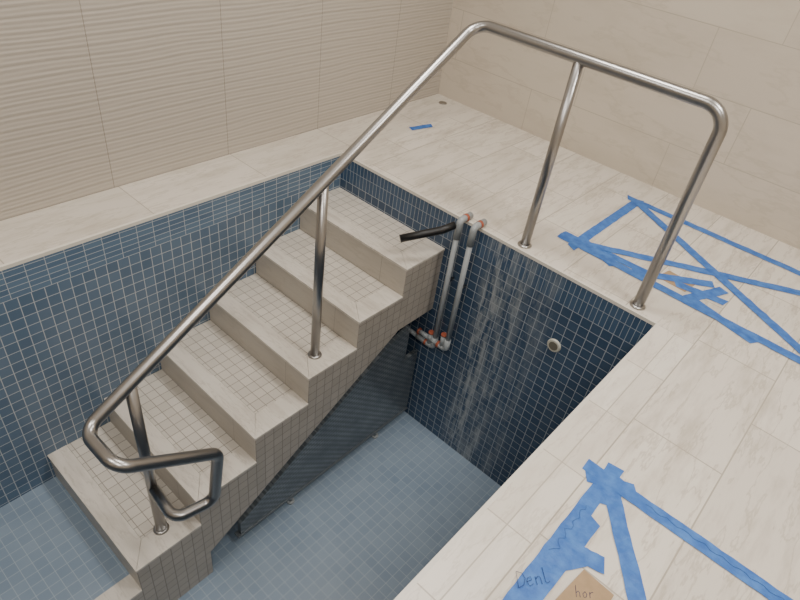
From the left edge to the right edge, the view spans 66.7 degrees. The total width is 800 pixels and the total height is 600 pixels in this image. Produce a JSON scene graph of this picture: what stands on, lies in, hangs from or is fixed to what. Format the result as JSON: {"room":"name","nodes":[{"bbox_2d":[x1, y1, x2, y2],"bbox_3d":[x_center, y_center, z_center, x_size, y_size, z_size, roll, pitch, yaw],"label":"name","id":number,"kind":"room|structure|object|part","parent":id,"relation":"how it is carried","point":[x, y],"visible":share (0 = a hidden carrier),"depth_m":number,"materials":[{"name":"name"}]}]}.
{"room":"indoor swimming pool","nodes":[
{"label":"indoor swimming pool","id":0,"kind":"room"},
{"bbox_2d":[0,0,453,220],"bbox_3d":[-1.708,-1.293,1.465,0.100,3.050,6.534,34,44,28],"label":"wall","id":1,"kind":"structure","parent":0,"point":[96,96],"depth_m":2.77,"materials":[{"name":"tile"}]},
{"bbox_2d":[0,94,799,599],"bbox_3d":[-0.067,1.026,1.112,4.914,0.012,6.434,34,44,28],"label":"floor","id":2,"kind":"structure","parent":0,"point":[715,447],"depth_m":2.56,"materials":[{"name":"tile"}]},
{"bbox_2d":[0,156,693,599],"bbox_3d":[-0.818,0.971,2.396,2.125,1.702,3.500,34,44,28],"label":"swimming pool","id":3,"kind":"object","parent":2,"relation":"in","point":[76,321],"visible":0.53,"depth_m":2.96,"materials":[{"name":"blue tile"}]},
{"bbox_2d":[0,477,144,599],"bbox_3d":[-1.907,1.461,2.414,0.785,0.290,1.482,34,44,28],"label":"floor","id":4,"kind":"structure","parent":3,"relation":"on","point":[50,549],"depth_m":2.68,"materials":[{"name":"blue tile"}]},
{"bbox_2d":[47,187,444,599],"bbox_3d":[-0.745,0.413,3.140,0.788,1.308,1.822,34,44,28],"label":"staircase","id":5,"kind":"structure","parent":3,"relation":"on","point":[243,383],"depth_m":2.94,"materials":[{"name":"beige tile"}]},
{"bbox_2d":[82,20,728,534],"bbox_3d":[-0.021,0.204,2.294,1.139,1.940,1.938,34,44,28],"label":"handrail","id":6,"kind":"object","parent":5,"relation":"on","point":[161,506],"visible":1,"depth_m":2.30,"materials":[{"name":"silver metal"}]},
{"bbox_3d":[-0.989,0.645,2.379,0.043,0.912,0.043,34,44,28],"label":"stair post","id":7,"kind":"part","parent":6,"relation":"part of","materials":[{"name":"silver metal"}]},
{"bbox_3d":[-0.349,-0.095,2.610,0.043,0.913,0.043,34,44,28],"label":"stair post","id":8,"kind":"part","parent":6,"relation":"part of","materials":[{"name":"silver metal"}]},
{"bbox_3d":[0.636,-0.590,2.583,0.043,0.854,0.043,34,44,28],"label":"deck post","id":9,"kind":"part","parent":6,"relation":"part of","materials":[{"name":"silver metal"}]},
{"bbox_2d":[235,325,417,537],"bbox_3d":[-0.354,0.672,3.286,0.044,0.820,1.298,34,44,28],"label":"access panel","id":10,"kind":"object","parent":3,"relation":"attached to","point":[380,394],"visible":1,"depth_m":3.35,"materials":[{"name":"grey plastic"}]},
{"bbox_3d":[-0.399,0.942,3.502,0.036,0.013,1.298,34,44,28],"label":"rail","id":11,"kind":"part","parent":10,"relation":"part of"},
{"bbox_2d":[0,151,659,599],"bbox_3d":[-0.732,0.299,1.893,1.889,0.016,3.312,34,44,28],"label":"trim","id":12,"kind":"structure","parent":3,"relation":"attached to","point":[8,265],"depth_m":2.53,"materials":[{"name":"white tile"}]},
{"bbox_2d":[409,212,486,350],"bbox_3d":[0.224,-0.097,3.212,0.302,0.869,0.105,34,44,28],"label":"pvc pipework","id":13,"kind":"object","parent":3,"relation":"attached to","point":[431,340],"visible":0.98,"depth_m":3.12,"materials":[{"name":"grey plastic"}]},
{"bbox_2d":[399,221,455,241],"bbox_3d":[0.137,-0.325,2.917,0.282,0.099,0.047,-5,40,-17],"label":"hose","id":14,"kind":"object","parent":13,"relation":"attached to","point":[451,226],"visible":1,"depth_m":2.90,"materials":[{"name":"black rubber"}]},
{"bbox_2d":[547,338,560,351],"bbox_3d":[0.731,0.217,2.893,0.072,0.072,0.012,34,44,28],"label":"fitting","id":15,"kind":"object","parent":3,"relation":"attached to","point":[553,345],"visible":1,"depth_m":2.88,"materials":[{"name":"white plastic"}]},
{"bbox_2d":[409,124,432,129],"bbox_3d":[0.136,-1.077,3.783,0.178,0.002,0.048,-18,45,-30],"label":"scrap","id":16,"kind":"object","parent":2,"relation":"on","point":[425,125],"visible":1,"depth_m":3.78,"materials":[{"name":"blue paper"}]},
{"bbox_2d":[555,570,613,599],"bbox_3d":[0.468,0.757,1.539,0.110,0.001,0.140,34,44,28],"label":"cardboard patch","id":17,"kind":"object","parent":2,"relation":"on","point":[584,582],"visible":1,"depth_m":1.56,"materials":[{"name":"beige cardboard"}]},
{"bbox_2d":[502,459,792,599],"bbox_3d":[0.778,0.945,1.368,1.213,0.003,0.868,34,44,28],"label":"tape","id":18,"kind":"object","parent":2,"relation":"on","point":[607,488],"visible":1,"depth_m":1.67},
{"bbox_2d":[516,569,549,587],"bbox_3d":[0.339,0.714,1.566,0.090,0.001,0.043,-2,40,-14],"label":"handwriting","id":19,"kind":"object","parent":18,"relation":"on","point":[542,569],"visible":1,"depth_m":1.56},
{"bbox_2d":[553,508,781,597],"bbox_3d":[0.798,0.699,1.678,0.765,0.001,0.243,15,39,8],"label":"scribble","id":20,"kind":"object","parent":18,"relation":"on","point":[652,508],"visible":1,"depth_m":1.68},
{"bbox_2d":[557,195,799,363],"bbox_3d":[1.548,-0.075,2.803,1.524,0.003,0.825,34,44,28],"label":"tape","id":21,"kind":"object","parent":2,"relation":"on","point":[602,252],"visible":0.94,"depth_m":2.83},
{"bbox_2d":[662,271,694,291],"bbox_3d":[1.255,-0.089,2.766,0.101,0.001,0.143,-26,50,-36],"label":"cardboard patch","id":22,"kind":"object","parent":2,"relation":"on","point":[667,272],"visible":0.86,"depth_m":2.75,"materials":[{"name":"beige cardboard"}]},
{"bbox_2d":[438,0,799,249],"bbox_3d":[2.279,-1.343,2.322,4.914,3.050,0.100,34,44,28],"label":"wall","id":23,"kind":"structure","parent":0,"point":[742,54],"depth_m":3.29,"materials":[{"name":"tile"}]}
]}

